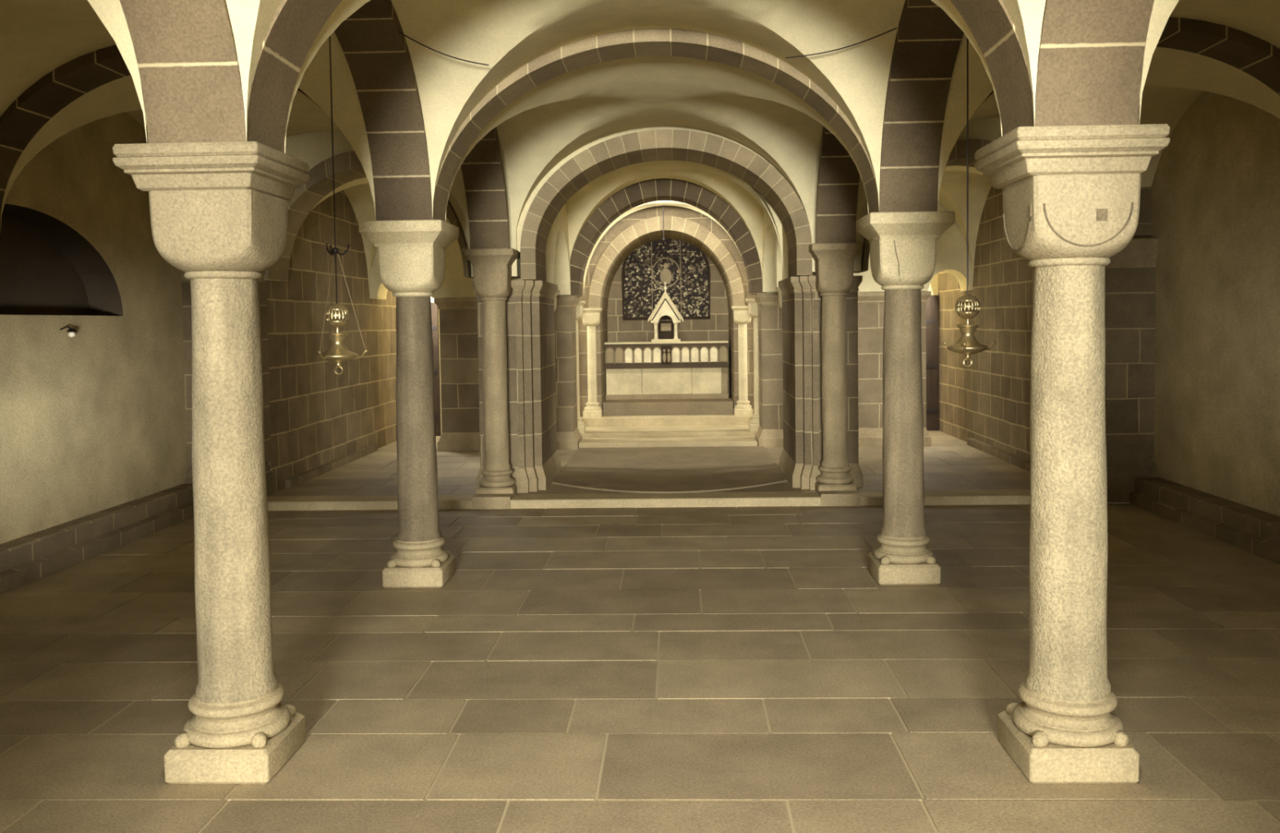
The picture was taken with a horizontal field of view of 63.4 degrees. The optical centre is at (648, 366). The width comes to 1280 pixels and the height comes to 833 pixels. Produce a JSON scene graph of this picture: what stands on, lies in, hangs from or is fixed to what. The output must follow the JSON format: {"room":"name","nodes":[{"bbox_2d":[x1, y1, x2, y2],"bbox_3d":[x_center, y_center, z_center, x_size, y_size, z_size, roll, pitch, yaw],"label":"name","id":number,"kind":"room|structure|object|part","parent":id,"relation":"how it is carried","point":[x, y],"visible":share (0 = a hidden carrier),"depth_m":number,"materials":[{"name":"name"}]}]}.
{"room":"church","nodes":[
{"label":"church","id":0,"kind":"room"},
{"bbox_2d":[0,111,191,543],"bbox_3d":[-4.471,-0.173,0.774,0.300,3.600,17.700,-1,3,2],"label":"wall","id":1,"kind":"structure","parent":0,"point":[93,420],"depth_m":7.66,"materials":[{"name":"paint"}]},
{"bbox_2d":[60,325,76,337],"bbox_3d":[-4.072,-0.249,7.278,0.116,0.082,0.067,-1,3,2],"label":"wall lamp","id":2,"kind":"object","parent":1,"relation":"attached to","point":[71,333],"visible":1,"depth_m":7.26,"materials":[{"name":"grey metal"}]},
{"bbox_3d":[-4.048,-0.230,7.279,0.047,0.043,0.046,-1,3,2],"label":"bulb","id":3,"kind":"part","parent":2,"relation":"part of","materials":[{"name":"white glass"}]},
{"bbox_2d":[0,484,193,594],"bbox_3d":[-4.200,1.512,0.621,0.210,0.240,16.860,-1,3,2],"label":"baseboard","id":4,"kind":"structure","parent":1,"relation":"attached to","point":[28,558],"depth_m":7.30,"materials":[{"name":"brown stone"}]},
{"bbox_2d":[266,190,396,493],"bbox_3d":[-3.514,-0.708,12.639,0.300,3.600,6.500,-1,3,2],"label":"wall","id":5,"kind":"structure","parent":0,"point":[319,415],"depth_m":10.93,"materials":[{"name":"brown stone"}]},
{"bbox_2d":[284,444,377,488],"bbox_3d":[-3.360,1.040,11.195,0.050,0.080,2.830,-1,3,2],"label":"baseboard","id":6,"kind":"structure","parent":5,"relation":"attached to","point":[290,482],"depth_m":10.85,"materials":[{"name":"brown stone"}]},
{"bbox_2d":[552,203,570,294],"bbox_3d":[-1.235,-1.653,11.437,0.550,1.670,1.795,-1,3,2],"label":"wall","id":7,"kind":"structure","parent":0,"point":[561,251],"depth_m":12.09,"materials":[{"name":"paint"}]},
{"bbox_2d":[577,306,608,417],"bbox_3d":[-1.020,0.058,14.914,0.790,1.800,1.480,-1,3,2],"label":"wall","id":8,"kind":"structure","parent":0,"point":[602,328],"depth_m":14.18,"materials":[{"name":"beige stone"}]},
{"bbox_2d":[268,116,1001,281],"bbox_3d":[0.119,-1.626,9.378,8.400,1.580,0.360,-1,3,2],"label":"wall","id":9,"kind":"structure","parent":0,"point":[313,148],"depth_m":9.26,"materials":[{"name":"paint"}]},
{"bbox_2d":[178,269,272,497],"bbox_3d":[-3.759,-0.504,9.206,0.730,3.500,0.410,-1,3,2],"label":"pilaster","id":10,"kind":"object","parent":9,"relation":"attached to","point":[185,283],"visible":0.16,"depth_m":9.13,"materials":[{"name":"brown stone"}]},
{"bbox_2d":[263,151,473,281],"bbox_3d":[-2.517,-1.367,9.446,1.840,1.130,0.480,-1,3,2],"label":"arch","id":11,"kind":"object","parent":9,"relation":"attached to","point":[348,167],"visible":0.47,"depth_m":9.29,"materials":[{"name":"stone"}]},
{"bbox_2d":[856,138,992,272],"bbox_3d":[2.811,-1.433,9.287,1.840,1.130,0.480,-1,3,2],"label":"arch","id":12,"kind":"object","parent":9,"relation":"attached to","point":[957,157],"visible":0.13,"depth_m":9.03,"materials":[{"name":"stone"}]},
{"bbox_2d":[1104,186,1158,502],"bbox_3d":[4.052,-0.601,8.973,0.640,3.500,0.410,-1,3,2],"label":"pilaster","id":13,"kind":"object","parent":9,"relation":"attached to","point":[1131,273],"visible":0.48,"depth_m":8.85,"materials":[{"name":"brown stone"}]},
{"bbox_2d":[0,502,1279,832],"bbox_3d":[-0.107,1.644,0.417,8.600,0.122,17.080,-1,3,2],"label":"floor","id":14,"kind":"structure","parent":0,"point":[739,668],"depth_m":4.65,"materials":[{"name":"beige stone"}]},
{"bbox_2d":[112,141,309,783],"bbox_3d":[-1.531,0.346,3.765,0.496,2.220,0.496,-1,3,2],"label":"stone column","id":15,"kind":"structure","parent":14,"relation":"on","point":[219,210],"depth_m":3.65,"materials":[{"name":"stone"}]},
{"bbox_2d":[120,0,245,143],"bbox_3d":[-1.596,-1.291,1.992,0.340,1.207,3.060,-1,3,2],"label":"arch","id":16,"kind":"object","parent":15,"relation":"on","point":[185,51],"visible":0.9,"depth_m":3.49,"materials":[{"name":"brown stone"}]},
{"bbox_3d":[-1.508,1.258,3.805,0.370,0.153,0.370,-1,3,2],"label":"moulding","id":17,"kind":"part","parent":15,"relation":"part of","materials":[{"name":"stone"}]},
{"bbox_2d":[244,0,432,220],"bbox_3d":[-1.508,-1.425,5.028,0.340,1.207,2.340,-1,3,2],"label":"arch","id":18,"kind":"object","parent":15,"relation":"on","point":[378,57],"visible":0.6,"depth_m":5.96,"materials":[{"name":"stone"}]},
{"bbox_2d":[317,35,367,374],"bbox_3d":[-1.464,-0.896,4.880,0.227,1.868,0.236,-1,3,2],"label":"hanging lamp","id":19,"kind":"object","parent":18,"relation":"hanging from","point":[337,315],"visible":1,"depth_m":4.89,"materials":[{"name":"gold metal"}]},
{"bbox_3d":[-1.518,-0.057,4.826,0.016,0.042,0.052,0,3,19],"label":"scroll arm","id":20,"kind":"part","parent":19,"relation":"part of","materials":[{"name":"gold metal"}]},
{"bbox_3d":[-1.504,-0.307,4.854,0.048,0.473,0.115,-1,3,2],"label":"chain","id":21,"kind":"part","parent":19,"relation":"part of","materials":[{"name":"brown metal"}]},
{"bbox_3d":[-1.518,-0.312,4.971,0.004,0.473,0.124,-3,3,-37],"label":"chain","id":22,"kind":"part","parent":19,"relation":"part of","materials":[{"name":"brown metal"}]},
{"bbox_3d":[-1.474,-0.086,4.926,0.184,0.126,0.184,-1,3,2],"label":"lamp shade","id":23,"kind":"part","parent":19,"relation":"part of","materials":[{"name":"gold metal"}]},
{"bbox_3d":[-1.410,-0.311,4.925,0.123,0.473,0.004,-1,3,-7],"label":"chain","id":24,"kind":"part","parent":19,"relation":"part of","materials":[{"name":"brown metal"}]},
{"bbox_3d":[-1.363,-0.064,4.942,0.052,0.042,0.016,-1,3,-3],"label":"scroll arm","id":25,"kind":"part","parent":19,"relation":"part of","materials":[{"name":"gold metal"}]},
{"bbox_2d":[397,31,488,65],"bbox_3d":[-1.096,-1.709,5.564,0.485,0.141,0.007,-2,3,-23],"label":"cable","id":26,"kind":"object","parent":18,"relation":"attached to","point":[398,31],"visible":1,"depth_m":5.55,"materials":[{"name":"grey metal"}]},
{"bbox_2d":[246,0,1035,152],"bbox_3d":[-0.044,-1.385,3.645,2.667,1.207,0.340,-1,3,2],"label":"arch","id":27,"kind":"object","parent":15,"relation":"on","point":[295,25],"visible":0.88,"depth_m":3.66,"materials":[{"name":"brown stone"}]},
{"bbox_2d":[358,219,458,587],"bbox_3d":[-1.451,0.227,6.442,0.496,2.220,0.496,-1,3,2],"label":"stone column","id":28,"kind":"structure","parent":14,"relation":"on","point":[411,253],"depth_m":6.33,"materials":[{"name":"stone"}]},
{"bbox_2d":[0,44,376,218],"bbox_3d":[-2.903,-1.467,6.409,2.531,1.207,0.340,-1,3,2],"label":"arch","id":29,"kind":"object","parent":28,"relation":"on","point":[24,117],"visible":0.36,"depth_m":6.39,"materials":[{"name":"stone"}]},
{"bbox_3d":[-1.432,1.139,6.482,0.360,0.153,0.360,-1,3,2],"label":"moulding","id":30,"kind":"part","parent":28,"relation":"part of","materials":[{"name":"stone"}]},
{"bbox_2d":[430,126,509,248],"bbox_3d":[-1.427,-1.547,7.774,0.340,1.207,2.480,-1,3,2],"label":"arch","id":31,"kind":"object","parent":28,"relation":"on","point":[482,171],"visible":0.29,"depth_m":8.87,"materials":[{"name":"stone"}]},
{"bbox_2d":[432,27,879,221],"bbox_3d":[0.034,-1.504,6.321,2.667,1.207,0.340,-1,3,2],"label":"arch","id":32,"kind":"object","parent":28,"relation":"on","point":[652,42],"visible":0.83,"depth_m":6.22,"materials":[{"name":"stone"}]},
{"bbox_2d":[266,489,1030,510],"bbox_3d":[0.190,1.187,9.067,7.220,0.125,0.295,-1,3,2],"label":"stone step","id":33,"kind":"structure","parent":14,"relation":"on","point":[797,499],"depth_m":8.96,"materials":[{"name":"beige stone"}]},
{"bbox_2d":[855,210,955,584],"bbox_3d":[1.569,0.189,6.351,0.496,2.220,0.496,-1,3,2],"label":"stone column","id":34,"kind":"structure","parent":14,"relation":"on","point":[903,244],"depth_m":6.24,"materials":[{"name":"stone"}]},
{"bbox_2d":[816,126,880,243],"bbox_3d":[1.578,-1.585,7.684,0.340,1.207,2.480,-1,3,2],"label":"arch","id":35,"kind":"object","parent":34,"relation":"on","point":[838,177],"visible":0.23,"depth_m":8.81,"materials":[{"name":"stone"}]},
{"bbox_3d":[1.573,1.102,6.392,0.360,0.153,0.360,-1,3,2],"label":"moulding","id":36,"kind":"part","parent":34,"relation":"part of","materials":[{"name":"stone"}]},
{"bbox_2d":[937,17,1279,208],"bbox_3d":[2.967,-1.540,6.234,2.522,1.207,0.340,-1,3,2],"label":"arch","id":37,"kind":"object","parent":34,"relation":"on","point":[1248,53],"visible":0.26,"depth_m":6.12,"materials":[{"name":"stone"}]},
{"bbox_2d":[974,124,1169,782],"bbox_3d":[1.476,0.308,3.676,0.496,2.220,0.496,-1,3,2],"label":"stone column","id":38,"kind":"structure","parent":14,"relation":"on","point":[1071,194],"depth_m":3.56,"materials":[{"name":"stone"}]},
{"bbox_2d":[879,0,1035,212],"bbox_3d":[1.498,-1.463,4.938,0.340,1.207,2.340,-1,3,2],"label":"arch","id":39,"kind":"object","parent":38,"relation":"on","point":[927,42],"visible":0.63,"depth_m":5.90,"materials":[{"name":"stone"}]},
{"bbox_2d":[942,37,995,366],"bbox_3d":[1.502,-0.933,4.792,0.227,1.868,0.236,-1,3,2],"label":"hanging lamp","id":40,"kind":"object","parent":39,"relation":"hanging from","point":[967,306],"visible":1,"depth_m":4.80,"materials":[{"name":"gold metal"}]},
{"bbox_3d":[1.447,-0.093,4.737,0.016,0.042,0.052,0,3,19],"label":"scroll arm","id":41,"kind":"part","parent":40,"relation":"part of","materials":[{"name":"gold metal"}]},
{"bbox_3d":[1.490,-0.216,4.834,0.024,0.054,0.024,-1,3,2],"label":"stem","id":42,"kind":"part","parent":40,"relation":"part of","materials":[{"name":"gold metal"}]},
{"bbox_3d":[1.492,-0.122,4.838,0.184,0.126,0.184,-1,3,2],"label":"lamp shade","id":43,"kind":"part","parent":40,"relation":"part of","materials":[{"name":"gold metal"}]},
{"bbox_3d":[1.602,-0.101,4.853,0.052,0.042,0.016,-1,3,-3],"label":"scroll arm","id":44,"kind":"part","parent":40,"relation":"part of","materials":[{"name":"gold metal"}]},
{"bbox_3d":[1.501,1.221,3.716,0.372,0.153,0.372,-1,3,2],"label":"moulding","id":45,"kind":"part","parent":38,"relation":"part of","materials":[{"name":"stone"}]},
{"bbox_2d":[1035,0,1154,126],"bbox_3d":[1.409,-1.328,1.903,0.340,1.207,3.060,-1,3,2],"label":"arch","id":46,"kind":"object","parent":38,"relation":"on","point":[1091,55],"visible":0.89,"depth_m":3.41,"materials":[{"name":"brown stone"}]},
{"bbox_2d":[0,0,1279,290],"bbox_3d":[-0.069,-1.193,2.881,8.396,1.472,22.255,-1,3,2],"label":"ceiling","id":47,"kind":"structure","parent":0,"point":[571,110],"depth_m":6.02,"materials":[{"name":"paint"}]},
{"bbox_2d":[662,204,665,240],"bbox_3d":[0.198,-1.866,13.430,0.036,0.458,0.035,-1,3,2],"label":"pendant","id":48,"kind":"object","parent":47,"relation":"hanging from","point":[663,238],"visible":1,"depth_m":13.43,"materials":[{"name":"grey metal"}]},
{"bbox_3d":[0.197,-1.875,13.430,0.012,0.440,0.010,-3,3,-43],"label":"cord","id":49,"kind":"part","parent":48,"relation":"part of","materials":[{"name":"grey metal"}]},
{"bbox_2d":[785,27,897,58],"bbox_3d":[1.036,-1.741,5.570,0.590,0.126,0.007,0,3,11],"label":"cable","id":50,"kind":"object","parent":47,"relation":"attached to","point":[895,28],"visible":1,"depth_m":5.57,"materials":[{"name":"grey metal"}]},
{"bbox_2d":[268,430,1030,496],"bbox_3d":[0.285,1.032,12.485,7.600,0.121,6.540,-1,3,2],"label":"floor","id":51,"kind":"structure","parent":0,"point":[950,464],"depth_m":10.32,"materials":[{"name":"beige stone"}]},
{"bbox_2d":[463,248,519,509],"bbox_3d":[-1.365,0.090,9.177,0.430,2.250,0.549,-1,3,2],"label":"engaged column","id":52,"kind":"structure","parent":51,"relation":"on","point":[491,267],"depth_m":9.13,"materials":[{"name":"grey stone"}]},
{"bbox_3d":[-1.351,0.979,9.276,0.328,0.155,0.328,-1,3,2],"label":"moulding","id":53,"kind":"part","parent":52,"relation":"part of","materials":[{"name":"grey stone"}]},
{"bbox_2d":[433,296,582,450],"bbox_3d":[-1.700,0.104,12.722,1.700,1.910,0.560,-1,3,2],"label":"pier","id":54,"kind":"object","parent":51,"relation":"on","point":[458,317],"visible":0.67,"depth_m":12.49,"materials":[{"name":"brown stone"}]},
{"bbox_2d":[563,177,766,297],"bbox_3d":[0.195,-1.561,12.543,2.420,1.380,0.480,-1,3,2],"label":"arch","id":55,"kind":"object","parent":54,"relation":"on","point":[632,196],"visible":0.84,"depth_m":12.30,"materials":[{"name":"stone"}]},
{"bbox_2d":[471,224,560,493],"bbox_3d":[-1.259,-0.573,9.935,0.637,3.495,1.352,-1,3,2],"label":"pier","id":56,"kind":"object","parent":51,"relation":"on","point":[535,460],"visible":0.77,"depth_m":9.46,"materials":[{"name":"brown stone"}]},
{"bbox_2d":[520,128,812,281],"bbox_3d":[0.158,-1.460,9.504,2.580,1.296,0.720,-1,3,2],"label":"arch","id":57,"kind":"object","parent":56,"relation":"on","point":[605,157],"visible":0.96,"depth_m":9.16,"materials":[{"name":"stone"}]},
{"bbox_2d":[554,289,560,459],"bbox_3d":[-1.097,0.132,10.813,0.340,1.865,0.340,-1,3,2],"label":"colonnette","id":58,"kind":"object","parent":51,"relation":"on","point":[557,291],"visible":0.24,"depth_m":10.78,"materials":[{"name":"stone"}]},
{"bbox_2d":[603,395,733,415],"bbox_3d":[0.295,0.659,14.987,1.800,0.402,1.290,-1,3,2],"label":"stone step","id":59,"kind":"structure","parent":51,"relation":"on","point":[684,406],"depth_m":14.34,"materials":[{"name":"beige stone"}]},
{"bbox_2d":[604,340,728,399],"bbox_3d":[0.273,0.036,15.184,1.776,0.825,0.622,-1,3,2],"label":"altar","id":60,"kind":"object","parent":59,"relation":"on","point":[682,369],"visible":1,"depth_m":14.91,"materials":[{"name":"grey stone"}]},
{"bbox_3d":[-0.552,-0.162,14.917,0.104,0.207,0.030,-1,3,2],"label":"arched panel","id":61,"kind":"part","parent":60,"relation":"part of","materials":[{"name":"grey stone"}]},
{"bbox_3d":[-0.417,-0.164,14.913,0.104,0.207,0.030,-1,3,2],"label":"arched panel","id":62,"kind":"part","parent":60,"relation":"part of","materials":[{"name":"grey stone"}]},
{"bbox_3d":[-0.281,-0.165,14.909,0.104,0.207,0.030,-1,3,2],"label":"arched panel","id":63,"kind":"part","parent":60,"relation":"part of","materials":[{"name":"stone"}]},
{"bbox_3d":[-0.145,-0.167,14.905,0.104,0.207,0.030,-1,3,2],"label":"arched panel","id":64,"kind":"part","parent":60,"relation":"part of","materials":[{"name":"stone"}]},
{"bbox_3d":[-0.009,-0.169,14.901,0.104,0.207,0.030,-1,3,2],"label":"arched panel","id":65,"kind":"part","parent":60,"relation":"part of","materials":[{"name":"stone"}]},
{"bbox_3d":[0.126,-0.170,14.897,0.104,0.207,0.030,-1,3,2],"label":"arched panel","id":66,"kind":"part","parent":60,"relation":"part of","materials":[{"name":"stone"}]},
{"bbox_2d":[648,281,683,342],"bbox_3d":[0.254,-0.804,15.058,0.510,0.865,0.310,-1,3,2],"label":"shrine","id":67,"kind":"object","parent":60,"relation":"on","point":[664,331],"visible":1,"depth_m":14.94,"materials":[{"name":"stone"}]},
{"bbox_3d":[0.261,-0.544,15.185,0.230,0.265,0.030,-1,3,2],"label":"panel","id":68,"kind":"part","parent":67,"relation":"part of","materials":[{"name":"brown wood"}]},
{"bbox_3d":[0.268,-0.363,15.168,1.776,0.025,0.620,-1,3,2],"label":"moulding","id":69,"kind":"part","parent":60,"relation":"part of","materials":[{"name":"stone"}]},
{"bbox_3d":[0.273,-0.011,15.183,1.776,0.030,0.620,-1,3,2],"label":"moulding","id":70,"kind":"part","parent":60,"relation":"part of","materials":[{"name":"beige stone"}]},
{"bbox_3d":[0.262,-0.174,14.892,0.150,0.270,0.028,-1,3,2],"label":"panel","id":71,"kind":"part","parent":60,"relation":"part of","materials":[{"name":"brown wood"}]},
{"bbox_3d":[0.398,-0.174,14.889,0.104,0.207,0.030,-1,3,2],"label":"arched panel","id":72,"kind":"part","parent":60,"relation":"part of","materials":[{"name":"stone"}]},
{"bbox_3d":[0.534,-0.175,14.885,0.104,0.207,0.030,-1,3,2],"label":"arched panel","id":73,"kind":"part","parent":60,"relation":"part of","materials":[{"name":"stone"}]},
{"bbox_3d":[0.669,-0.177,14.881,0.104,0.207,0.030,-1,3,2],"label":"arched panel","id":74,"kind":"part","parent":60,"relation":"part of","materials":[{"name":"stone"}]},
{"bbox_3d":[0.805,-0.179,14.877,0.104,0.207,0.030,-1,3,2],"label":"arched panel","id":75,"kind":"part","parent":60,"relation":"part of","materials":[{"name":"stone"}]},
{"bbox_3d":[0.941,-0.180,14.873,0.104,0.207,0.030,-1,3,2],"label":"arched panel","id":76,"kind":"part","parent":60,"relation":"part of","materials":[{"name":"stone"}]},
{"bbox_3d":[1.077,-0.182,14.868,0.104,0.207,0.030,-1,3,2],"label":"arched panel","id":77,"kind":"part","parent":60,"relation":"part of","materials":[{"name":"grey stone"}]},
{"bbox_2d":[578,435,757,447],"bbox_3d":[0.333,0.899,13.294,4.650,0.070,1.690,-1,3,2],"label":"stone step","id":78,"kind":"structure","parent":51,"relation":"on","point":[740,440],"depth_m":12.50,"materials":[{"name":"beige stone"}]},
{"bbox_2d":[579,424,757,436],"bbox_3d":[0.341,0.824,13.601,4.650,0.051,1.070,-1,3,2],"label":"stone step","id":79,"kind":"structure","parent":78,"relation":"on","point":[720,429],"depth_m":13.21,"materials":[{"name":"beige stone"}]},
{"bbox_2d":[575,300,586,432],"bbox_3d":[-0.966,-0.004,13.227,0.330,1.669,0.330,-1,3,2],"label":"colonnette","id":80,"kind":"object","parent":79,"relation":"on","point":[581,426],"visible":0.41,"depth_m":13.17,"materials":[{"name":"stone"}]},
{"bbox_3d":[-0.957,0.685,13.257,0.282,0.110,0.282,-1,3,2],"label":"moulding","id":81,"kind":"part","parent":80,"relation":"part of","materials":[{"name":"stone"}]},
{"bbox_2d":[581,413,753,426],"bbox_3d":[0.267,0.720,14.029,2.320,0.119,0.250,-1,3,2],"label":"stone step","id":82,"kind":"structure","parent":79,"relation":"on","point":[726,419],"depth_m":13.91,"materials":[{"name":"beige stone"}]},
{"bbox_2d":[582,307,602,417],"bbox_3d":[-0.762,-0.062,14.039,0.284,1.469,0.284,-1,3,2],"label":"colonnette","id":83,"kind":"object","parent":82,"relation":"on","point":[591,316],"visible":0.91,"depth_m":13.98,"materials":[{"name":"stone"}]},
{"bbox_3d":[-0.754,0.526,14.065,0.236,0.110,0.236,-1,3,2],"label":"moulding","id":84,"kind":"part","parent":83,"relation":"part of","materials":[{"name":"stone"}]},
{"bbox_2d":[731,305,752,415],"bbox_3d":[1.276,-0.088,13.979,0.284,1.469,0.284,-1,3,2],"label":"colonnette","id":85,"kind":"object","parent":82,"relation":"on","point":[742,317],"visible":0.88,"depth_m":13.92,"materials":[{"name":"stone"}]},
{"bbox_3d":[1.284,0.501,14.004,0.236,0.110,0.236,-1,3,2],"label":"moulding","id":86,"kind":"part","parent":85,"relation":"part of","materials":[{"name":"stone"}]},
{"bbox_2d":[746,297,759,431],"bbox_3d":[1.423,-0.034,13.155,0.330,1.669,0.330,-1,3,2],"label":"colonnette","id":87,"kind":"object","parent":79,"relation":"on","point":[753,424],"visible":0.44,"depth_m":13.09,"materials":[{"name":"stone"}]},
{"bbox_3d":[1.432,0.655,13.186,0.282,0.110,0.282,-1,3,2],"label":"moulding","id":88,"kind":"part","parent":87,"relation":"part of","materials":[{"name":"stone"}]},
{"bbox_2d":[551,445,787,493],"bbox_3d":[0.228,1.038,10.810,2.230,0.014,3.270,-1,3,2],"label":"stone step","id":89,"kind":"structure","parent":51,"relation":"on","point":[656,469],"depth_m":10.54,"materials":[{"name":"beige stone"}]},
{"bbox_2d":[775,287,782,464],"bbox_3d":[1.512,0.100,10.735,0.340,1.865,0.340,-1,3,2],"label":"colonnette","id":90,"kind":"object","parent":51,"relation":"on","point":[778,290],"visible":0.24,"depth_m":10.66,"materials":[{"name":"stone"}]},
{"bbox_2d":[777,224,863,489],"bbox_3d":[1.621,-0.608,9.850,0.637,3.495,1.352,-1,3,2],"label":"pier","id":91,"kind":"object","parent":51,"relation":"on","point":[801,457],"visible":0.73,"depth_m":9.37,"materials":[{"name":"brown stone"}]},
{"bbox_2d":[808,242,862,506],"bbox_3d":[1.641,0.053,9.088,0.430,2.250,0.549,-1,3,2],"label":"engaged column","id":92,"kind":"structure","parent":51,"relation":"on","point":[833,262],"depth_m":9.04,"materials":[{"name":"grey stone"}]},
{"bbox_3d":[1.655,0.942,9.186,0.328,0.155,0.328,-1,3,2],"label":"moulding","id":93,"kind":"part","parent":92,"relation":"part of","materials":[{"name":"grey stone"}]},
{"bbox_2d":[754,290,931,447],"bbox_3d":[2.343,0.054,12.602,2.050,1.910,0.560,-1,3,2],"label":"pier","id":94,"kind":"object","parent":51,"relation":"on","point":[769,433],"visible":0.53,"depth_m":12.37,"materials":[{"name":"grey stone"}]},
{"bbox_2d":[607,255,728,395],"bbox_3d":[0.298,-0.896,15.724,3.600,3.600,0.300,-1,3,2],"label":"wall","id":95,"kind":"structure","parent":0,"point":[715,328],"depth_m":15.58,"materials":[{"name":"brown stone"}]},
{"bbox_2d":[621,239,710,319],"bbox_3d":[0.266,-1.379,15.538,1.334,1.332,0.044,-1,3,2],"label":"window","id":96,"kind":"structure","parent":95,"relation":"in","point":[685,268],"depth_m":15.54,"materials":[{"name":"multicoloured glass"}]},
{"bbox_2d":[588,215,745,308],"bbox_3d":[0.263,-1.465,14.773,2.120,1.220,1.530,-1,3,2],"label":"arch","id":97,"kind":"object","parent":95,"relation":"on","point":[645,231],"visible":1,"depth_m":14.03,"materials":[{"name":"stone"}]},
{"bbox_2d":[368,200,973,299],"bbox_3d":[0.239,-1.716,12.580,7.230,1.685,0.390,-1,3,2],"label":"wall","id":98,"kind":"structure","parent":0,"point":[951,246],"depth_m":12.46,"materials":[{"name":"paint"}]},
{"bbox_2d":[431,205,937,435],"bbox_3d":[0.299,-0.831,14.225,7.230,3.600,0.300,-1,3,2],"label":"wall","id":99,"kind":"structure","parent":0,"point":[625,222],"depth_m":14.05,"materials":[{"name":"beige stone"}]},
{"bbox_2d":[431,302,440,435],"bbox_3d":[-3.079,0.032,14.167,0.440,1.825,0.068,-1,3,2],"label":"door","id":100,"kind":"structure","parent":99,"relation":"in","point":[434,308],"depth_m":14.14,"materials":[{"name":"brown wood"}]},
{"bbox_2d":[925,294,938,431],"bbox_3d":[3.733,-0.053,13.964,0.350,1.825,0.068,-1,3,2],"label":"door","id":101,"kind":"structure","parent":99,"relation":"in","point":[932,303],"depth_m":13.93,"materials":[{"name":"brown wood"}]},
{"bbox_2d":[728,305,754,413],"bbox_3d":[1.589,0.026,14.836,0.790,1.800,1.480,-1,3,2],"label":"wall","id":102,"kind":"structure","parent":0,"point":[733,326],"depth_m":14.11,"materials":[{"name":"beige stone"}]},
{"bbox_2d":[762,210,782,292],"bbox_3d":[1.618,-1.688,11.351,0.600,1.670,1.795,-1,3,2],"label":"wall","id":103,"kind":"structure","parent":0,"point":[771,255],"depth_m":11.99,"materials":[{"name":"paint"}]},
{"bbox_2d":[937,186,1033,460],"bbox_3d":[4.012,-0.802,12.415,0.300,3.600,6.500,-1,3,2],"label":"wall","id":104,"kind":"structure","parent":0,"point":[987,401],"depth_m":11.55,"materials":[{"name":"brown stone"}]},
{"bbox_2d":[966,437,1030,471],"bbox_3d":[3.806,0.951,10.981,0.070,0.080,2.830,-1,3,2],"label":"baseboard","id":105,"kind":"structure","parent":104,"relation":"attached to","point":[1015,460],"depth_m":11.14,"materials":[{"name":"brown stone"}]},
{"bbox_2d":[1149,91,1279,515],"bbox_3d":[4.224,-0.281,0.515,0.300,3.600,17.700,-1,3,2],"label":"wall","id":106,"kind":"structure","parent":0,"point":[1215,200],"depth_m":7.78,"materials":[{"name":"paint"}]},
{"bbox_2d":[1129,477,1279,564],"bbox_3d":[3.966,1.421,0.378,0.250,0.220,16.860,-1,3,2],"label":"baseboard","id":107,"kind":"structure","parent":106,"relation":"attached to","point":[1256,531],"depth_m":7.54,"materials":[{"name":"brown stone"}]}
]}

